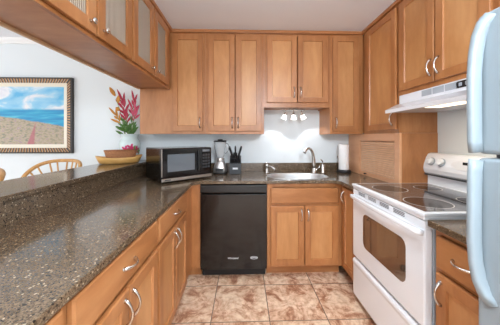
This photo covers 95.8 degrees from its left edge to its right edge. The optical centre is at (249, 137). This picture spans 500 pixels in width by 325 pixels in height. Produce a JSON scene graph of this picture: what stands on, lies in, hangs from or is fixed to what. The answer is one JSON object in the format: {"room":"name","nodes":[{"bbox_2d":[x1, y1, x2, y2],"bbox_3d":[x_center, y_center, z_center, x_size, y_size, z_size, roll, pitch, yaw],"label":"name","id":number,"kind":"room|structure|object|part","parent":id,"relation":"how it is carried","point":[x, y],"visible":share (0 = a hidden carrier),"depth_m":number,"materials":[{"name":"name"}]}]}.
{"room":"kitchen","nodes":[
{"label":"kitchen","id":0,"kind":"room"},
{"bbox_2d":[0,44,373,179],"bbox_3d":[-1.831,0.062,2.706,6.895,2.500,0.100,0,0,-2],"label":"wall","id":1,"kind":"structure","parent":0,"point":[282,141],"depth_m":2.66,"materials":[{"name":"white paint"}]},
{"bbox_2d":[0,37,38,43],"bbox_3d":[-3.221,-1.123,2.594,4.110,0.060,0.045,0,0,-2],"label":"trim","id":2,"kind":"structure","parent":1,"relation":"attached to","point":[3,40],"depth_m":2.60,"materials":[{"name":"white"}]},
{"bbox_2d":[0,77,73,152],"bbox_3d":[-2.663,-0.258,2.611,1.205,0.876,0.040,0,0,-2],"label":"framed painting","id":3,"kind":"object","parent":1,"relation":"attached to","point":[35,115],"visible":1,"depth_m":2.62,"materials":[{"name":"paper"}]},
{"bbox_2d":[140,33,205,133],"bbox_3d":[-0.808,-0.568,2.493,0.677,1.056,0.383,0,0,-2],"label":"upper cabinet","id":4,"kind":"object","parent":1,"relation":"attached to","point":[181,109],"visible":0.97,"depth_m":2.35,"materials":[{"name":"brown wood"}]},
{"bbox_3d":[-0.649,-0.571,2.347,0.316,1.005,0.019,0,0,-2],"label":"door","id":5,"kind":"part","parent":4,"relation":"part of","materials":[{"name":"brown wood"}]},
{"bbox_2d":[206,33,263,133],"bbox_3d":[-0.163,-0.568,2.511,0.613,1.056,0.383,0,0,-2],"label":"upper cabinet","id":6,"kind":"object","parent":1,"relation":"attached to","point":[234,62],"visible":1,"depth_m":2.36,"materials":[{"name":"brown wood"}]},
{"bbox_3d":[-0.298,-0.571,2.357,0.277,1.005,0.019,0,0,-2],"label":"door","id":7,"kind":"part","parent":6,"relation":"part of","materials":[{"name":"brown wood"}]},
{"bbox_3d":[-0.014,-0.571,2.366,0.272,1.005,0.019,0,0,-2],"label":"door","id":8,"kind":"part","parent":6,"relation":"part of","materials":[{"name":"brown wood"}]},
{"bbox_2d":[211,163,338,170],"bbox_3d":[0.019,0.349,2.698,2.350,0.098,0.020,0,0,-2],"label":"backsplash","id":9,"kind":"structure","parent":1,"relation":"attached to","point":[244,166],"depth_m":2.70,"materials":[{"name":"brown stone"}]},
{"bbox_2d":[264,34,329,110],"bbox_3d":[0.494,-0.708,2.530,0.699,0.775,0.383,0,0,-2],"label":"upper cabinet","id":10,"kind":"object","parent":1,"relation":"attached to","point":[296,66],"visible":0.98,"depth_m":2.38,"materials":[{"name":"brown wood"}]},
{"bbox_3d":[0.336,-0.722,2.376,0.315,0.703,0.019,0,0,-2],"label":"door","id":11,"kind":"part","parent":10,"relation":"part of","materials":[{"name":"brown wood"}]},
{"bbox_2d":[281,108,305,119],"bbox_3d":[0.490,-0.266,2.533,0.284,0.136,0.074,0,0,-2],"label":"track light","id":12,"kind":"object","parent":10,"relation":"attached to","point":[293,117],"visible":0.99,"depth_m":2.52,"materials":[{"name":"white glass"}]},
{"bbox_3d":[0.488,-0.319,2.530,0.250,0.030,0.048,0,0,-2],"label":"rail","id":13,"kind":"part","parent":12,"relation":"part of","materials":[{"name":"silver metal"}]},
{"bbox_3d":[0.662,-0.722,2.385,0.318,0.703,0.019,0,0,-2],"label":"door","id":14,"kind":"part","parent":10,"relation":"part of","materials":[{"name":"brown wood"}]},
{"bbox_2d":[319,35,363,133],"bbox_3d":[1.181,-0.568,2.550,0.673,1.056,0.383,0,0,-2],"label":"upper cabinet","id":15,"kind":"object","parent":1,"relation":"attached to","point":[345,114],"visible":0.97,"depth_m":2.40,"materials":[{"name":"brown wood"}]},
{"bbox_3d":[1.014,-0.571,2.395,0.279,1.005,0.019,0,0,-2],"label":"door","id":16,"kind":"part","parent":15,"relation":"part of","materials":[{"name":"brown wood"}]},
{"bbox_2d":[0,0,395,36],"bbox_3d":[-1.745,-1.188,-0.296,6.895,0.120,6.108,0,0,-2],"label":"ceiling","id":17,"kind":"structure","parent":0,"point":[302,15],"depth_m":2.07,"materials":[{"name":"white paint"}]},
{"bbox_2d":[0,0,131,62],"bbox_3d":[-0.925,-0.796,1.127,0.374,0.599,0.734,0,0,-2],"label":"upper cabinet","id":18,"kind":"object","parent":17,"relation":"hanging from","point":[78,30],"visible":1,"depth_m":1.13,"materials":[{"name":"brown wood"}]},
{"bbox_3d":[-1.103,-0.796,1.122,0.020,0.599,0.734,0,0,-2],"label":"panel","id":19,"kind":"part","parent":18,"relation":"part of","materials":[{"name":"brown wood"}]},
{"bbox_3d":[-0.772,-0.795,0.957,0.019,0.561,0.346,0,0,-2],"label":"door","id":20,"kind":"part","parent":18,"relation":"part of","materials":[{"name":"brown wood"}]},
{"bbox_3d":[-0.774,-0.795,0.957,0.004,0.437,0.222,0,0,-2],"label":"glass pane","id":21,"kind":"part","parent":18,"relation":"part of","materials":[{"name":"beige glass"}]},
{"bbox_3d":[-0.751,-0.563,1.087,0.029,0.030,0.031,0,0,-2],"label":"knob","id":22,"kind":"part","parent":18,"relation":"part of","materials":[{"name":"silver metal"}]},
{"bbox_3d":[-0.754,-0.563,1.189,0.029,0.030,0.031,0,0,-2],"label":"knob","id":23,"kind":"part","parent":18,"relation":"part of","materials":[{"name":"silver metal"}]},
{"bbox_3d":[-0.782,-0.795,1.317,0.019,0.561,0.346,0,0,-2],"label":"door","id":24,"kind":"part","parent":18,"relation":"part of","materials":[{"name":"brown wood"}]},
{"bbox_3d":[-0.785,-0.795,1.317,0.004,0.437,0.222,0,0,-2],"label":"glass pane","id":25,"kind":"part","parent":18,"relation":"part of","materials":[{"name":"beige glass"}]},
{"bbox_2d":[80,0,169,89],"bbox_3d":[-0.948,-0.796,1.910,0.374,0.599,0.830,0,0,-2],"label":"upper cabinet","id":26,"kind":"object","parent":17,"relation":"hanging from","point":[149,66],"visible":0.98,"depth_m":1.79,"materials":[{"name":"brown wood"}]},
{"bbox_3d":[-1.125,-0.796,1.905,0.020,0.599,0.830,0,0,-2],"label":"panel","id":27,"kind":"part","parent":26,"relation":"part of","materials":[{"name":"brown wood"}]},
{"bbox_3d":[-0.793,-0.795,1.689,0.019,0.561,0.342,0,0,-2],"label":"door","id":28,"kind":"part","parent":26,"relation":"part of","materials":[{"name":"brown wood"}]},
{"bbox_3d":[-0.795,-0.795,1.689,0.004,0.437,0.218,0,0,-2],"label":"glass pane","id":29,"kind":"part","parent":26,"relation":"part of","materials":[{"name":"beige glass"}]},
{"bbox_3d":[-0.822,-0.796,1.913,0.020,0.599,0.830,0,0,-2],"label":"frame","id":30,"kind":"part","parent":26,"relation":"part of","materials":[{"name":"brown wood"}]},
{"bbox_3d":[-0.803,-0.795,2.047,0.019,0.561,0.334,0,0,-2],"label":"door","id":31,"kind":"part","parent":26,"relation":"part of","materials":[{"name":"brown wood"}]},
{"bbox_3d":[-0.806,-0.795,2.047,0.004,0.437,0.210,0,0,-2],"label":"glass pane","id":32,"kind":"part","parent":26,"relation":"part of","materials":[{"name":"beige glass"}]},
{"bbox_2d":[150,0,171,30],"bbox_3d":[-0.789,-1.112,1.185,0.044,0.031,2.295,0,0,-2],"label":"trim","id":33,"kind":"structure","parent":17,"relation":"attached to","point":[154,4],"depth_m":2.02,"materials":[{"name":"brown wood"}]},
{"bbox_2d":[170,29,362,34],"bbox_3d":[0.186,-1.112,2.383,2.042,0.031,0.042,0,0,-2],"label":"trim","id":34,"kind":"structure","parent":17,"relation":"attached to","point":[173,30],"depth_m":2.37,"materials":[{"name":"brown wood"}]},
{"bbox_2d":[362,0,402,33],"bbox_3d":[1.232,-1.112,1.363,0.044,0.031,2.055,0,0,-2],"label":"trim","id":35,"kind":"structure","parent":17,"relation":"attached to","point":[392,6],"depth_m":2.04,"materials":[{"name":"brown wood"}]},
{"bbox_2d":[171,266,375,324],"bbox_3d":[-1.746,1.337,-0.246,6.895,0.050,6.008,0,0,-2],"label":"floor","id":36,"kind":"structure","parent":0,"point":[294,298],"depth_m":1.82,"materials":[{"name":"beige tile"}]},
{"bbox_2d":[0,168,5,180],"bbox_3d":[-1.911,0.765,1.417,0.534,1.097,0.512,0,0,-2],"label":"rattan chair","id":37,"kind":"object","parent":36,"relation":"on","point":[2,171],"visible":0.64,"depth_m":1.57,"materials":[{"name":"beige"}]},
{"bbox_2d":[20,159,81,177],"bbox_3d":[-1.865,0.765,2.078,0.534,1.097,0.512,0,0,-2],"label":"rattan chair","id":38,"kind":"object","parent":36,"relation":"on","point":[29,171],"visible":0.23,"depth_m":2.26,"materials":[{"name":"beige"}]},
{"bbox_2d":[44,310,62,324],"bbox_3d":[-0.759,0.870,0.268,0.645,0.884,0.640,0,0,-2],"label":"base cabinet","id":39,"kind":"object","parent":36,"relation":"on","point":[57,319],"visible":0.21,"depth_m":0.56,"materials":[{"name":"brown wood"}]},
{"bbox_2d":[60,220,157,324],"bbox_3d":[-0.777,0.870,0.906,0.645,0.884,0.631,0,0,-2],"label":"base cabinet","id":40,"kind":"object","parent":36,"relation":"on","point":[125,292],"visible":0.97,"depth_m":0.88,"materials":[{"name":"brown wood"}]},
{"bbox_3d":[-0.492,0.897,0.763,0.019,0.586,0.297,0,0,-2],"label":"door","id":41,"kind":"part","parent":40,"relation":"part of","materials":[{"name":"brown wood"}]},
{"bbox_3d":[-0.473,0.689,0.883,0.037,0.123,0.019,0,0,-2],"label":"handle","id":42,"kind":"part","parent":40,"relation":"part of","materials":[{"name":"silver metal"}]},
{"bbox_3d":[-0.473,0.509,0.915,0.037,0.019,0.105,0,0,-2],"label":"handle","id":43,"kind":"part","parent":40,"relation":"part of","materials":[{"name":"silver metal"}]},
{"bbox_3d":[-0.475,0.689,0.947,0.037,0.123,0.019,0,0,-2],"label":"handle","id":44,"kind":"part","parent":40,"relation":"part of","materials":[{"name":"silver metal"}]},
{"bbox_3d":[-0.501,0.897,1.066,0.019,0.586,0.297,0,0,-2],"label":"door","id":45,"kind":"part","parent":40,"relation":"part of","materials":[{"name":"brown wood"}]},
{"bbox_2d":[155,192,186,324],"bbox_3d":[-0.795,0.870,1.542,0.645,0.884,0.639,0,0,-2],"label":"base cabinet","id":46,"kind":"object","parent":36,"relation":"on","point":[171,246],"visible":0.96,"depth_m":1.48,"materials":[{"name":"brown wood"}]},
{"bbox_3d":[-0.510,0.897,1.397,0.019,0.586,0.301,0,0,-2],"label":"door","id":47,"kind":"part","parent":46,"relation":"part of","materials":[{"name":"brown wood"}]},
{"bbox_3d":[-0.538,0.820,1.550,0.020,0.784,0.639,0,0,-2],"label":"frame","id":48,"kind":"part","parent":46,"relation":"part of","materials":[{"name":"brown wood"}]},
{"bbox_3d":[-0.515,0.509,1.551,0.019,0.134,0.608,0,0,-2],"label":"drawer","id":49,"kind":"part","parent":46,"relation":"part of","materials":[{"name":"brown wood"}]},
{"bbox_3d":[-0.491,0.689,1.520,0.037,0.123,0.019,0,0,-2],"label":"handle","id":50,"kind":"part","parent":46,"relation":"part of","materials":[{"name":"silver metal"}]},
{"bbox_3d":[-0.519,0.897,1.704,0.019,0.586,0.301,0,0,-2],"label":"door","id":51,"kind":"part","parent":46,"relation":"part of","materials":[{"name":"brown wood"}]},
{"bbox_2d":[185,184,201,277],"bbox_3d":[-0.548,0.870,2.028,0.177,0.884,0.314,0,0,-2],"label":"cabinet filler","id":52,"kind":"object","parent":36,"relation":"on","point":[193,193],"visible":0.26,"depth_m":2.10,"materials":[{"name":"brown wood"}]},
{"bbox_2d":[200,184,266,274],"bbox_3d":[-0.158,0.872,2.377,0.611,0.871,0.609,0,0,-2],"label":"dishwasher","id":53,"kind":"object","parent":36,"relation":"on","point":[233,217],"visible":1,"depth_m":2.08,"materials":[{"name":"black plastic"}]},
{"bbox_3d":[-0.150,0.477,2.100,0.611,0.081,0.054,0,0,-2],"label":"control panel","id":54,"kind":"part","parent":53,"relation":"part of","materials":[{"name":"black"}]},
{"bbox_2d":[266,183,341,272],"bbox_3d":[0.508,0.870,2.397,0.711,0.884,0.647,0,0,-2],"label":"base cabinet","id":55,"kind":"object","parent":36,"relation":"on","point":[304,221],"visible":0.98,"depth_m":2.11,"materials":[{"name":"brown wood"}]},
{"bbox_2d":[0,171,393,324],"bbox_3d":[0.225,0.413,1.135,2.673,0.030,3.156,0,0,-2],"label":"countertop","id":56,"kind":"structure","parent":55,"relation":"on","point":[47,257],"depth_m":0.93,"materials":[{"name":"brown stone"}]},
{"bbox_2d":[146,146,210,182],"bbox_3d":[-0.690,0.245,2.217,0.505,0.305,0.395,0,0,-43],"label":"microwave","id":57,"kind":"object","parent":56,"relation":"on","point":[163,164],"visible":1,"depth_m":2.06,"materials":[{"name":"black metal"}]},
{"bbox_3d":[-0.620,0.219,2.054,0.380,0.247,0.022,0,0,-43],"label":"door","id":58,"kind":"part","parent":57,"relation":"part of","materials":[{"name":"black glass"}]},
{"bbox_3d":[-0.576,0.364,2.095,0.503,0.042,0.022,0,0,-43],"label":"panel","id":59,"kind":"part","parent":57,"relation":"part of","materials":[{"name":"silver metal"}]},
{"bbox_3d":[-0.571,0.368,2.090,0.499,0.026,0.014,0,0,-43],"label":"trim","id":60,"kind":"part","parent":57,"relation":"part of","materials":[{"name":"silver metal"}]},
{"bbox_3d":[-0.486,0.218,2.151,0.020,0.200,0.020,0,0,-43],"label":"door handle","id":61,"kind":"part","parent":57,"relation":"part of","materials":[{"name":"black plastic"}]},
{"bbox_3d":[-0.437,0.219,2.226,0.120,0.247,0.020,0,0,-43],"label":"control panel","id":62,"kind":"part","parent":57,"relation":"part of","materials":[{"name":"black plastic"}]},
{"bbox_2d":[213,139,226,173],"bbox_3d":[-0.323,0.207,2.537,0.180,0.382,0.156,0,0,-2],"label":"blender","id":63,"kind":"object","parent":56,"relation":"on","point":[220,167],"visible":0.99,"depth_m":2.48,"materials":[{"name":"silver metal"}]},
{"bbox_3d":[-0.335,0.323,2.536,0.148,0.118,0.148,0,0,-2],"label":"motor","id":64,"kind":"part","parent":63,"relation":"part of","materials":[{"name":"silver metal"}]},
{"bbox_3d":[-0.335,0.032,2.536,0.144,0.032,0.144,0,0,-2],"label":"lid","id":65,"kind":"part","parent":63,"relation":"part of","materials":[{"name":"black plastic"}]},
{"bbox_2d":[230,155,240,173],"bbox_3d":[-0.163,0.298,2.535,0.124,0.199,0.151,0,0,-2],"label":"knife block","id":66,"kind":"object","parent":56,"relation":"on","point":[234,168],"visible":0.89,"depth_m":2.46,"materials":[{"name":"grey plastic"}]},
{"bbox_2d":[265,163,275,172],"bbox_3d":[0.223,0.338,2.515,0.134,0.119,0.047,0,0,38],"label":"water tap","id":67,"kind":"object","parent":56,"relation":"on","point":[266,165],"visible":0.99,"depth_m":2.52,"materials":[{"name":"silver metal"}]},
{"bbox_2d":[267,173,328,179],"bbox_3d":[0.488,0.475,2.340,0.630,0.164,0.380,0,0,-2],"label":"sink","id":68,"kind":"object","parent":56,"relation":"in","point":[293,176],"visible":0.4,"depth_m":2.50,"materials":[{"name":"silver metal"}]},
{"bbox_2d":[303,147,319,172],"bbox_3d":[0.668,0.251,2.517,0.245,0.293,0.082,0,0,-32],"label":"faucet","id":69,"kind":"object","parent":56,"relation":"on","point":[314,168],"visible":0.99,"depth_m":2.54,"materials":[{"name":"silver metal"}]},
{"bbox_3d":[0.661,0.222,2.506,0.224,0.234,0.043,0,0,-43],"label":"spout","id":70,"kind":"part","parent":69,"relation":"part of","materials":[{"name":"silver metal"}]},
{"bbox_2d":[320,159,324,173],"bbox_3d":[0.813,0.318,2.536,0.058,0.160,0.048,0,0,-2],"label":"soap dispenser","id":71,"kind":"object","parent":56,"relation":"on","point":[322,165],"visible":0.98,"depth_m":2.52,"materials":[{"name":"silver metal"}]},
{"bbox_2d":[321,164,324,173],"bbox_3d":[0.818,0.348,2.537,0.048,0.100,0.048,0,0,-2],"label":"bottle","id":72,"kind":"object","parent":71,"relation":"on","point":[322,166],"depth_m":2.52,"materials":[{"name":"silver metal"}]},
{"bbox_2d":[337,156,350,172],"bbox_3d":[1.074,0.239,2.592,0.161,0.318,0.156,0,0,-2],"label":"paper towel holder","id":73,"kind":"object","parent":56,"relation":"on","point":[338,170],"visible":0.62,"depth_m":2.53,"materials":[{"name":"black plastic"}]},
{"bbox_2d":[339,144,348,169],"bbox_3d":[1.076,0.220,2.592,0.111,0.286,0.111,0,0,-2],"label":"paper towel roll","id":74,"kind":"object","parent":73,"relation":"on","point":[343,148],"visible":1,"depth_m":2.55,"materials":[{"name":"white paper"}]},
{"bbox_2d":[349,133,437,182],"bbox_3d":[1.357,0.179,2.296,0.343,0.436,0.894,0,0,-2],"label":"appliance garage","id":75,"kind":"object","parent":56,"relation":"on","point":[402,156],"visible":0.81,"depth_m":1.94,"materials":[{"name":"brown wood"}]},
{"bbox_3d":[1.218,0.179,2.292,0.020,0.436,0.894,0,0,-2],"label":"frame","id":76,"kind":"part","parent":75,"relation":"part of","materials":[{"name":"brown wood"}]},
{"bbox_3d":[1.224,0.193,2.192,0.011,0.320,0.568,0,0,-2],"label":"tambour door","id":77,"kind":"part","parent":75,"relation":"part of","materials":[{"name":"brown wood"}]},
{"bbox_3d":[1.222,0.369,2.192,0.014,0.032,0.568,0,0,-2],"label":"rail","id":78,"kind":"part","parent":75,"relation":"part of","materials":[{"name":"brown wood"}]},
{"bbox_3d":[1.525,0.179,2.300,0.007,0.436,0.853,0,0,-2],"label":"panel","id":79,"kind":"part","parent":75,"relation":"part of","materials":[{"name":"brown wood"}]},
{"bbox_3d":[1.391,0.179,1.859,0.300,0.436,0.018,0,0,-2],"label":"panel","id":80,"kind":"part","parent":75,"relation":"part of","materials":[{"name":"brown wood"}]},
{"bbox_3d":[0.351,0.913,2.111,0.315,0.554,0.019,0,0,-2],"label":"door","id":81,"kind":"part","parent":55,"relation":"part of","materials":[{"name":"brown wood"}]},
{"bbox_3d":[0.672,0.913,2.120,0.316,0.554,0.019,0,0,-2],"label":"door","id":82,"kind":"part","parent":55,"relation":"part of","materials":[{"name":"brown wood"}]},
{"bbox_2d":[340,185,355,279],"bbox_3d":[1.140,0.870,1.995,0.634,0.884,0.299,0,0,-2],"label":"base cabinet","id":83,"kind":"object","parent":36,"relation":"on","point":[347,202],"visible":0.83,"depth_m":2.00,"materials":[{"name":"brown wood"}]},
{"bbox_2d":[350,152,495,324],"bbox_3d":[1.170,0.716,1.477,0.747,1.192,0.731,0,0,-2],"label":"range","id":84,"kind":"object","parent":36,"relation":"on","point":[394,244],"visible":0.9,"depth_m":1.40,"materials":[{"name":"white metal"}]},
{"bbox_3d":[0.863,1.109,1.468,0.046,0.297,0.723,0,0,-2],"label":"storage drawer","id":85,"kind":"part","parent":84,"relation":"part of","materials":[{"name":"white metal"}]},
{"bbox_3d":[0.821,0.466,1.467,0.050,0.036,0.724,0,0,-2],"label":"oven handle","id":86,"kind":"part","parent":84,"relation":"part of","materials":[{"name":"white metal"}]},
{"bbox_3d":[0.865,0.695,1.468,0.043,0.490,0.725,0,0,-2],"label":"oven door","id":87,"kind":"part","parent":84,"relation":"part of","materials":[{"name":"white metal"}]},
{"bbox_2d":[352,183,466,219],"bbox_3d":[1.147,0.387,1.476,0.622,0.039,0.731,0,0,-2],"label":"cooktop","id":88,"kind":"object","parent":84,"relation":"in","point":[418,201],"depth_m":1.39,"materials":[{"name":"white metal"}]},
{"bbox_3d":[1.413,0.186,1.775,0.047,0.061,0.064,0,0,-2],"label":"control knob","id":89,"kind":"part","parent":84,"relation":"part of","materials":[{"name":"white plastic"}]},
{"bbox_3d":[1.416,0.186,1.685,0.047,0.061,0.064,0,0,-2],"label":"control knob","id":90,"kind":"part","parent":84,"relation":"part of","materials":[{"name":"white plastic"}]},
{"bbox_3d":[1.437,0.190,1.485,0.022,0.072,0.250,0,0,-2],"label":"touch panel","id":91,"kind":"part","parent":84,"relation":"part of","materials":[{"name":"white plastic"}]},
{"bbox_2d":[433,230,478,324],"bbox_3d":[1.200,0.870,0.950,0.695,0.884,0.310,0,0,-2],"label":"base cabinet","id":92,"kind":"object","parent":36,"relation":"on","point":[456,297],"visible":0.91,"depth_m":0.98,"materials":[{"name":"brown wood"}]},
{"bbox_3d":[0.868,0.722,1.045,0.037,0.123,0.019,0,0,-2],"label":"handle","id":93,"kind":"part","parent":92,"relation":"part of","materials":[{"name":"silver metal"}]},
{"bbox_2d":[428,220,466,243],"bbox_3d":[1.216,0.413,0.952,0.703,0.030,0.308,0,0,-2],"label":"countertop","id":94,"kind":"structure","parent":92,"relation":"on","point":[456,229],"depth_m":1.01,"materials":[{"name":"brown stone"}]},
{"bbox_3d":[0.894,0.537,0.938,0.019,0.150,0.272,0,0,-2],"label":"drawer","id":95,"kind":"part","parent":92,"relation":"part of","materials":[{"name":"brown wood"}]},
{"bbox_3d":[0.917,0.820,0.942,0.020,0.784,0.310,0,0,-2],"label":"frame","id":96,"kind":"part","parent":92,"relation":"part of","materials":[{"name":"brown wood"}]},
{"bbox_3d":[0.894,0.913,0.938,0.019,0.554,0.272,0,0,-2],"label":"door","id":97,"kind":"part","parent":92,"relation":"part of","materials":[{"name":"brown wood"}]},
{"bbox_3d":[0.871,0.537,0.940,0.037,0.019,0.105,0,0,-2],"label":"handle","id":98,"kind":"part","parent":92,"relation":"part of","materials":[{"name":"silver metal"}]},
{"bbox_2d":[466,7,499,324],"bbox_3d":[1.147,0.451,0.403,0.824,1.722,0.750,0,0,-2],"label":"refrigerator","id":99,"kind":"object","parent":36,"relation":"on","point":[483,62],"visible":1,"depth_m":0.73,"materials":[{"name":"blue metal"}]},
{"bbox_3d":[0.759,-0.179,0.741,0.073,0.458,0.041,0,0,41],"label":"handle","id":100,"kind":"part","parent":99,"relation":"part of","materials":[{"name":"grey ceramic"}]},
{"bbox_3d":[0.760,0.307,0.738,0.042,0.474,0.078,0,0,-44],"label":"handle","id":101,"kind":"part","parent":99,"relation":"part of","materials":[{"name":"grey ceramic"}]},
{"bbox_3d":[0.812,0.654,0.394,0.066,1.176,0.750,0,0,-2],"label":"door","id":102,"kind":"part","parent":99,"relation":"part of","materials":[{"name":"white metal"}]},
{"bbox_3d":[0.812,-0.178,0.394,0.066,0.464,0.750,0,0,-2],"label":"freezer door","id":103,"kind":"part","parent":99,"relation":"part of","materials":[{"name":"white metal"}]},
{"bbox_2d":[437,109,495,156],"bbox_3d":[1.653,0.062,-0.249,0.100,2.500,6.008,0,0,-2],"label":"wall","id":104,"kind":"structure","parent":0,"point":[451,125],"depth_m":1.72,"materials":[{"name":"white paint"}]},
{"bbox_2d":[364,4,436,133],"bbox_3d":[1.346,-0.568,2.124,0.375,1.056,0.543,0,0,-2],"label":"upper cabinet","id":105,"kind":"object","parent":104,"relation":"attached to","point":[381,41],"visible":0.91,"depth_m":1.99,"materials":[{"name":"brown wood"}]},
{"bbox_3d":[1.201,-0.571,2.086,0.019,1.005,0.441,0,0,-2],"label":"door","id":106,"kind":"part","parent":105,"relation":"part of","materials":[{"name":"brown wood"}]},
{"bbox_3d":[1.223,-0.568,2.120,0.020,1.056,0.543,0,0,-2],"label":"frame","id":107,"kind":"part","parent":105,"relation":"part of","materials":[{"name":"brown wood"}]},
{"bbox_2d":[385,78,465,113],"bbox_3d":[1.327,-0.269,1.486,0.437,0.145,0.721,0,0,-2],"label":"range hood","id":108,"kind":"object","parent":104,"relation":"attached to","point":[450,96],"visible":0.66,"depth_m":1.49,"materials":[{"name":"white metal"}]},
{"bbox_2d":[422,82,456,95],"bbox_3d":[1.226,-0.313,1.473,0.002,0.040,0.270,0,0,-2],"label":"vent grille","id":109,"kind":"object","parent":108,"relation":"attached to","point":[451,87],"depth_m":1.45,"materials":[{"name":"grey metal"}]},
{"bbox_2d":[399,0,498,95],"bbox_3d":[1.364,-0.719,1.489,0.375,0.753,0.724,0,0,-2],"label":"upper cabinet","id":110,"kind":"object","parent":104,"relation":"attached to","point":[435,35],"visible":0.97,"depth_m":1.47,"materials":[{"name":"brown wood"}]},
{"bbox_3d":[1.213,-0.723,1.655,0.019,0.701,0.330,0,0,-2],"label":"door","id":111,"kind":"part","parent":110,"relation":"part of","materials":[{"name":"brown wood"}]},
{"bbox_3d":[1.194,-0.471,1.513,0.037,0.123,0.019,0,0,-2],"label":"handle","id":112,"kind":"part","parent":110,"relation":"part of","materials":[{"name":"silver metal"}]},
{"bbox_3d":[1.196,-0.471,1.453,0.037,0.123,0.019,0,0,-2],"label":"handle","id":113,"kind":"part","parent":110,"relation":"part of","materials":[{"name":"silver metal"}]},
{"bbox_3d":[1.223,-0.723,1.313,0.019,0.701,0.330,0,0,-2],"label":"door","id":114,"kind":"part","parent":110,"relation":"part of","materials":[{"name":"brown wood"}]},
{"bbox_3d":[-1.220,0.801,1.019,0.180,1.022,3.308,0,0,-2],"label":"wall","id":115,"kind":"structure","parent":0,"visible":0},
{"bbox_2d":[0,164,145,226],"bbox_3d":[-1.121,0.359,1.097,0.020,0.138,3.156,0,0,-2],"label":"backsplash","id":116,"kind":"structure","parent":115,"relation":"attached to","point":[12,211],"depth_m":1.32,"materials":[{"name":"brown stone"}]},
{"bbox_2d":[0,160,145,203],"bbox_3d":[-1.293,0.275,1.067,0.392,0.030,3.206,0,0,-2],"label":"bar","id":117,"kind":"object","parent":115,"relation":"on","point":[12,189],"visible":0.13,"depth_m":1.41,"materials":[{"name":"brown stone"}]},
{"bbox_2d":[95,154,141,163],"bbox_3d":[-1.329,0.217,2.308,0.416,0.084,0.210,0,0,-34],"label":"serving tray","id":118,"kind":"object","parent":117,"relation":"on","point":[101,159],"visible":0.94,"depth_m":2.22,"materials":[{"name":"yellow wood"}]},
{"bbox_2d":[103,149,137,157],"bbox_3d":[-1.322,0.189,2.315,0.308,0.128,0.192,0,0,-24],"label":"wicker basket","id":119,"kind":"object","parent":118,"relation":"in","point":[123,153],"visible":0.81,"depth_m":2.24,"materials":[{"name":"brown wicker"}]},
{"bbox_2d":[119,134,140,154],"bbox_3d":[-1.354,0.109,2.547,0.217,0.301,0.218,0,0,-2],"label":"vase","id":120,"kind":"object","parent":117,"relation":"on","point":[128,141],"visible":0.68,"depth_m":2.47,"materials":[{"name":"white ceramic"}]},
{"bbox_2d":[109,108,127,133],"bbox_3d":[-1.440,-0.119,2.496,0.214,0.427,0.076,0,0,-7],"label":"flower","id":121,"kind":"object","parent":120,"relation":"in","point":[111,110],"visible":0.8,"depth_m":2.50,"materials":[{"name":"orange plant"}]},
{"bbox_2d":[109,87,129,133],"bbox_3d":[-1.443,-0.231,2.499,0.198,0.652,0.086,0,0,-2],"label":"flower","id":122,"kind":"object","parent":120,"relation":"in","point":[112,91],"visible":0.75,"depth_m":2.52,"materials":[{"name":"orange plant"}]},
{"bbox_2d":[117,89,132,133],"bbox_3d":[-1.397,-0.220,2.500,0.213,0.629,0.091,0,0,-2],"label":"flower","id":123,"kind":"object","parent":120,"relation":"in","point":[122,101],"visible":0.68,"depth_m":2.52,"materials":[{"name":"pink plant"}]},
{"bbox_2d":[118,105,133,133],"bbox_3d":[-1.361,-0.132,2.482,0.159,0.454,0.099,0,0,-29],"label":"flower","id":124,"kind":"object","parent":120,"relation":"in","point":[125,114],"visible":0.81,"depth_m":2.50,"materials":[{"name":"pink plant"}]},
{"bbox_2d":[123,91,137,131],"bbox_3d":[-1.328,-0.215,2.519,0.160,0.619,0.099,0,0,22],"label":"flower","id":125,"kind":"object","parent":120,"relation":"in","point":[135,128],"visible":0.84,"depth_m":2.52,"materials":[{"name":"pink plant"}]},
{"bbox_3d":[-1.304,0.125,2.491,0.188,0.123,0.070,0,0,-42],"label":"painted flower","id":126,"kind":"part","parent":120,"relation":"part of","materials":[{"name":"pink ceramic"}]},
{"bbox_2d":[123,102,139,133],"bbox_3d":[-1.310,-0.148,2.508,0.171,0.486,0.087,0,0,9],"label":"flower","id":127,"kind":"object","parent":120,"relation":"in","point":[134,112],"visible":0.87,"depth_m":2.51,"materials":[{"name":"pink plant"}]}
]}

